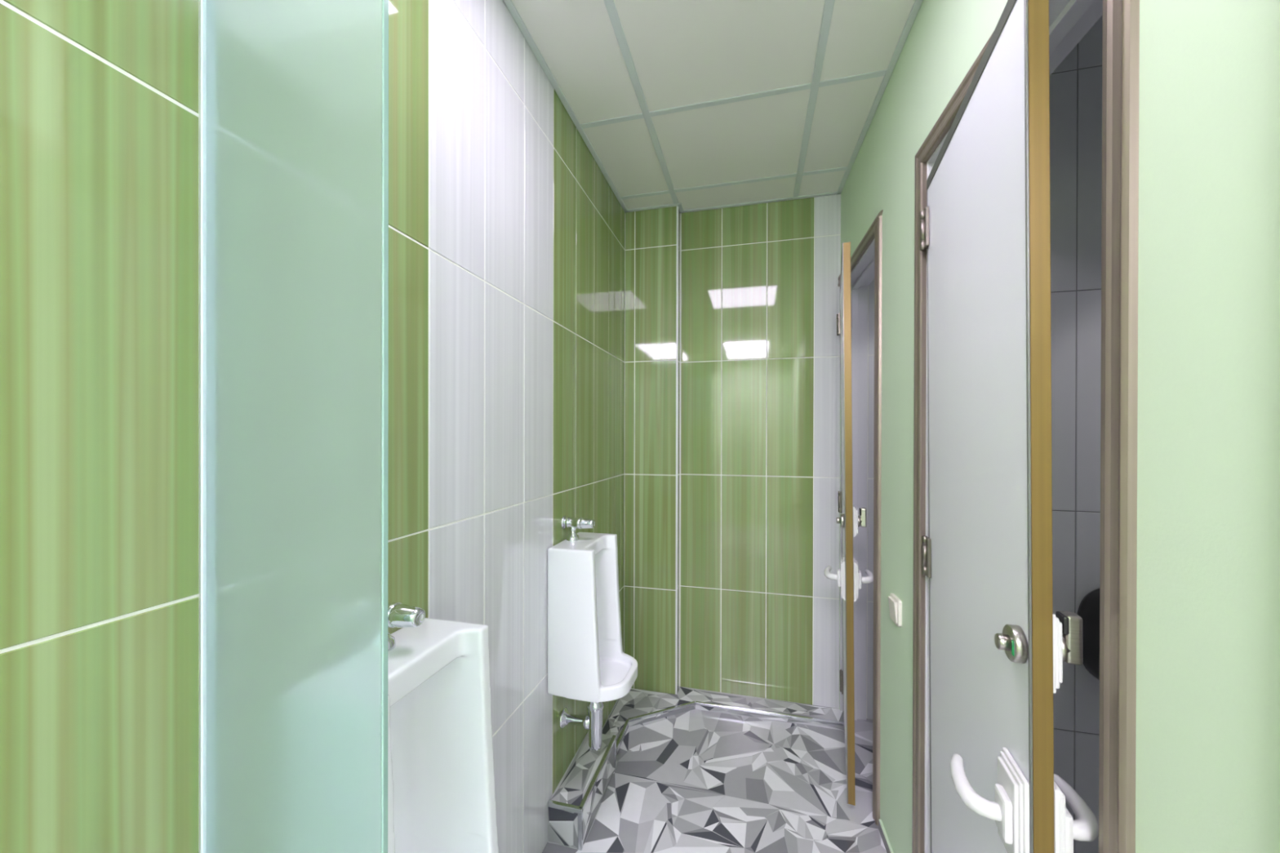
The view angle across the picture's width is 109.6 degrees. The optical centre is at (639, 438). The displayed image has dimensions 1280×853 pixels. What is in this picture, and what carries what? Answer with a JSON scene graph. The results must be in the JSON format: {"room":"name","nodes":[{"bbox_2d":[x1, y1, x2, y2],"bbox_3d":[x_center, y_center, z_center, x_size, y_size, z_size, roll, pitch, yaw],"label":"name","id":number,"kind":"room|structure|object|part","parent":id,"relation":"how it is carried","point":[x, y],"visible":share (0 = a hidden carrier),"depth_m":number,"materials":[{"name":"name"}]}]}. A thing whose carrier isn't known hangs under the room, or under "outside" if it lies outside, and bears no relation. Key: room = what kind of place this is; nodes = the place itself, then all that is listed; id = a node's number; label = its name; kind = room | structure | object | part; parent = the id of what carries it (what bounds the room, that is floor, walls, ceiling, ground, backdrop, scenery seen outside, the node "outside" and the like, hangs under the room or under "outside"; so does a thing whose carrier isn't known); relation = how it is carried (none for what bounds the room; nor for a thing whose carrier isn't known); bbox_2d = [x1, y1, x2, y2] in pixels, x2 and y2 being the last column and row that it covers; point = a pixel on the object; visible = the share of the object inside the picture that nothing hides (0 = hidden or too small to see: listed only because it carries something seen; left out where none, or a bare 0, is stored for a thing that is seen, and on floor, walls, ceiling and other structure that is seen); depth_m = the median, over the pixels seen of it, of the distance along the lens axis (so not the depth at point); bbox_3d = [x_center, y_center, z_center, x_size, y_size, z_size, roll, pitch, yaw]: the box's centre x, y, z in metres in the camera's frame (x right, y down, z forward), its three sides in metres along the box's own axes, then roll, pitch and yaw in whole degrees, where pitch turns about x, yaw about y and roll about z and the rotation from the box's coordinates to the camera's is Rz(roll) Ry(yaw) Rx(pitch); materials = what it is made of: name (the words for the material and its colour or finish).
{"room":"public restroom","nodes":[
{"label":"public restroom","id":0,"kind":"room"},
{"bbox_2d":[0,0,625,852],"bbox_3d":[-0.713,0.082,0.130,0.100,2.577,5.103,0,0,14],"label":"wall","id":1,"kind":"structure","parent":0,"point":[507,233],"depth_m":0.55,"materials":[{"name":"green tile"}]},
{"bbox_2d":[200,0,388,852],"bbox_3d":[-0.417,0.320,0.541,0.272,2.100,0.020,0,0,14],"label":"divider","id":2,"kind":"object","parent":1,"relation":"attached to","point":[295,93],"visible":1,"depth_m":0.54,"materials":[{"name":"teal"}]},
{"bbox_2d":[387,602,498,852],"bbox_3d":[-0.363,0.699,0.773,0.267,0.826,0.280,0,0,14],"label":"urinal","id":3,"kind":"object","parent":1,"relation":"attached to","point":[442,791],"visible":0.52,"depth_m":0.87,"materials":[{"name":"white ceramic"}]},
{"bbox_2d":[547,515,637,751],"bbox_3d":[-0.150,0.697,1.617,0.267,0.826,0.280,0,0,14],"label":"urinal","id":4,"kind":"object","parent":1,"relation":"attached to","point":[587,661],"visible":1,"depth_m":1.51,"materials":[{"name":"white ceramic"}]},
{"bbox_2d":[623,206,679,694],"bbox_3d":[0.065,0.078,2.422,0.287,2.577,0.078,0,0,14],"label":"wall pier","id":5,"kind":"object","parent":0,"point":[651,235],"visible":0.87,"depth_m":2.38,"materials":[{"name":"green tile"}]},
{"bbox_2d":[503,0,923,213],"bbox_3d":[0.345,-1.244,-0.191,2.300,0.120,5.203,0,0,14],"label":"ceiling","id":6,"kind":"structure","parent":0,"point":[691,105],"depth_m":1.55,"materials":[{"name":"white"}]},
{"bbox_3d":[-0.178,-1.216,1.458,0.279,0.015,0.543,0,0,14],"label":"panel","id":7,"kind":"part","parent":6,"relation":"part of","materials":[{"name":"white"}]},
{"bbox_3d":[-0.045,-1.217,1.985,0.279,0.015,0.540,0,0,14],"label":"panel","id":8,"kind":"part","parent":6,"relation":"part of","materials":[{"name":"white"}]},
{"bbox_3d":[0.038,-1.218,2.315,0.279,0.015,0.137,0,0,14],"label":"panel","id":9,"kind":"part","parent":6,"relation":"part of","materials":[{"name":"white"}]},
{"bbox_3d":[0.245,-1.215,1.351,0.589,0.015,0.543,0,0,14],"label":"panel","id":10,"kind":"part","parent":6,"relation":"part of","materials":[{"name":"white"}]},
{"bbox_3d":[0.378,-1.216,1.878,0.589,0.015,0.540,0,0,14],"label":"panel","id":11,"kind":"part","parent":6,"relation":"part of","materials":[{"name":"white"}]},
{"bbox_3d":[0.473,-1.217,2.254,0.589,0.015,0.231,0,0,14],"label":"panel","id":12,"kind":"part","parent":6,"relation":"part of","materials":[{"name":"white"}]},
{"bbox_3d":[0.952,-1.216,2.133,0.396,0.015,0.231,0,0,14],"label":"panel","id":13,"kind":"part","parent":6,"relation":"part of","materials":[{"name":"white"}]},
{"bbox_3d":[0.858,-1.215,1.758,0.396,0.015,0.540,0,0,14],"label":"panel","id":14,"kind":"part","parent":6,"relation":"part of","materials":[{"name":"white"}]},
{"bbox_3d":[0.725,-1.214,1.230,0.396,0.015,0.543,0,0,14],"label":"panel","id":15,"kind":"part","parent":6,"relation":"part of","materials":[{"name":"white"}]},
{"bbox_2d":[542,709,887,852],"bbox_3d":[0.339,1.423,-0.184,2.300,0.100,5.203,0,0,14],"label":"floor","id":16,"kind":"structure","parent":0,"point":[695,780],"depth_m":1.75,"materials":[{"name":"grey tile"}]},
{"bbox_2d":[547,731,616,850],"bbox_3d":[-0.205,1.299,1.697,0.123,0.137,0.389,0,0,14],"label":"plinth","id":17,"kind":"object","parent":16,"relation":"on","point":[573,806],"visible":1,"depth_m":1.59,"materials":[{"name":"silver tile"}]},
{"bbox_3d":[-0.251,1.238,1.516,0.123,0.015,0.015,0,0,14],"label":"edge trim","id":18,"kind":"part","parent":17,"relation":"part of","materials":[{"name":"silver metal"}]},
{"bbox_3d":[-0.198,1.306,1.503,0.015,0.121,0.015,0,0,14],"label":"edge trim","id":19,"kind":"part","parent":17,"relation":"part of","materials":[{"name":"silver metal"}]},
{"bbox_3d":[-0.152,1.238,1.685,0.015,0.015,0.385,0,0,14],"label":"edge trim","id":20,"kind":"part","parent":17,"relation":"part of","materials":[{"name":"silver metal"}]},
{"bbox_3d":[-0.107,1.291,1.865,0.015,0.092,0.015,0,0,14],"label":"edge trim","id":21,"kind":"part","parent":17,"relation":"part of","materials":[{"name":"silver metal"}]},
{"bbox_2d":[602,686,844,754],"bbox_3d":[0.392,1.350,2.063,1.105,0.035,0.617,0,0,14],"label":"kerb","id":22,"kind":"object","parent":16,"relation":"on","point":[638,706],"visible":0.82,"depth_m":2.23,"materials":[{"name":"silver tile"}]},
{"bbox_3d":[-0.091,1.338,2.005,0.014,0.012,0.270,0,0,14],"label":"edge trim","id":23,"kind":"part","parent":22,"relation":"part of","materials":[{"name":"silver metal"}]},
{"bbox_3d":[0.111,1.338,2.211,0.362,0.012,0.014,0,0,-23],"label":"edge trim","id":24,"kind":"part","parent":22,"relation":"part of","materials":[{"name":"silver metal"}]},
{"bbox_3d":[0.627,1.339,2.197,0.715,0.012,0.014,0,0,14],"label":"edge trim","id":25,"kind":"part","parent":22,"relation":"part of","materials":[{"name":"silver metal"}]},
{"bbox_2d":[679,194,874,719],"bbox_3d":[0.966,0.080,2.287,2.300,2.577,0.100,0,0,14],"label":"wall","id":26,"kind":"structure","parent":0,"point":[759,531],"depth_m":2.32,"materials":[{"name":"green tile"}]},
{"bbox_2d":[675,205,678,694],"bbox_3d":[0.192,0.066,2.353,0.010,2.545,0.010,0,0,14],"label":"trim","id":27,"kind":"structure","parent":26,"relation":"attached to","point":[677,273],"depth_m":2.35,"materials":[{"name":"silver metal"}]},
{"bbox_2d":[839,0,1279,852],"bbox_3d":[0.510,0.085,-0.278,0.121,2.577,5.103,0,0,12],"label":"wall","id":28,"kind":"structure","parent":0,"point":[1207,736],"depth_m":0.51,"materials":[{"name":"green paint"}]},
{"bbox_2d":[824,209,883,826],"bbox_3d":[0.894,0.286,1.905,0.284,2.167,0.659,0,0,12],"label":"door","id":29,"kind":"structure","parent":28,"relation":"in","point":[864,266],"depth_m":1.66,"materials":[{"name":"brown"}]},
{"bbox_3d":[0.749,0.528,1.759,0.058,0.062,0.129,0,0,23],"label":"lever handle","id":30,"kind":"part","parent":29,"relation":"part of","materials":[{"name":"white plastic"}]},
{"bbox_3d":[0.765,0.528,1.705,0.016,0.144,0.082,0,0,23],"label":"handle plate","id":31,"kind":"part","parent":29,"relation":"part of","materials":[{"name":"white plastic"}]},
{"bbox_3d":[0.804,0.309,1.688,0.017,0.112,0.064,0,0,23],"label":"lock plate","id":32,"kind":"part","parent":29,"relation":"part of","materials":[{"name":"white plastic"}]},
{"bbox_3d":[0.805,0.527,1.688,0.016,0.144,0.082,0,0,23],"label":"handle plate","id":33,"kind":"part","parent":29,"relation":"part of","materials":[{"name":"white plastic"}]},
{"bbox_3d":[0.856,0.527,1.714,0.058,0.062,0.129,0,0,23],"label":"lever handle","id":34,"kind":"part","parent":29,"relation":"part of","materials":[{"name":"white plastic"}]},
{"bbox_2d":[878,819,893,852],"bbox_3d":[0.374,1.356,-0.588,0.009,0.037,4.435,0,0,12],"label":"baseboard","id":35,"kind":"structure","parent":28,"relation":"attached to","point":[888,847],"depth_m":1.52,"materials":[{"name":"white plastic"}]},
{"bbox_2d":[888,593,902,626],"bbox_3d":[0.803,0.542,1.428,0.019,0.082,0.082,0,0,12],"label":"light switch","id":36,"kind":"object","parent":28,"relation":"attached to","point":[895,603],"visible":1,"depth_m":1.40,"materials":[{"name":"white plastic"}]},
{"bbox_2d":[911,0,1139,852],"bbox_3d":[0.689,0.288,0.919,0.272,2.167,0.725,0,0,12],"label":"door","id":37,"kind":"structure","parent":28,"relation":"in","point":[990,648],"depth_m":0.70,"materials":[{"name":"white"}]},
{"bbox_3d":[0.540,0.564,0.728,0.058,0.062,0.129,0,0,21],"label":"lever handle","id":38,"kind":"part","parent":37,"relation":"part of","materials":[{"name":"white plastic"}]},
{"bbox_3d":[0.561,0.564,0.682,0.016,0.144,0.082,0,0,21],"label":"handle plate","id":39,"kind":"part","parent":37,"relation":"part of","materials":[{"name":"white plastic"}]},
{"bbox_3d":[0.601,0.306,0.667,0.017,0.112,0.064,0,0,21],"label":"lock plate","id":40,"kind":"part","parent":37,"relation":"part of","materials":[{"name":"white plastic"}]},
{"bbox_3d":[0.602,0.564,0.667,0.016,0.144,0.082,0,0,21],"label":"handle plate","id":41,"kind":"part","parent":37,"relation":"part of","materials":[{"name":"white plastic"}]},
{"bbox_3d":[0.648,0.563,0.687,0.058,0.062,0.129,0,0,21],"label":"lever handle","id":42,"kind":"part","parent":37,"relation":"part of","materials":[{"name":"white plastic"}]},
{"bbox_2d":[1049,14,1102,852],"bbox_3d":[1.204,0.084,0.738,0.880,2.577,1.180,0,0,14],"label":"wall partition","id":43,"kind":"structure","parent":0,"point":[1076,83],"depth_m":1.23,"materials":[{"name":"grey tile"}]},
{"bbox_2d":[1077,588,1099,679],"bbox_3d":[1.299,0.522,1.138,0.270,0.264,0.115,0,0,14],"label":"dispenser","id":44,"kind":"object","parent":43,"relation":"attached to","point":[1089,607],"visible":0.06,"depth_m":1.18,"materials":[{"name":"black plastic"}]}
]}

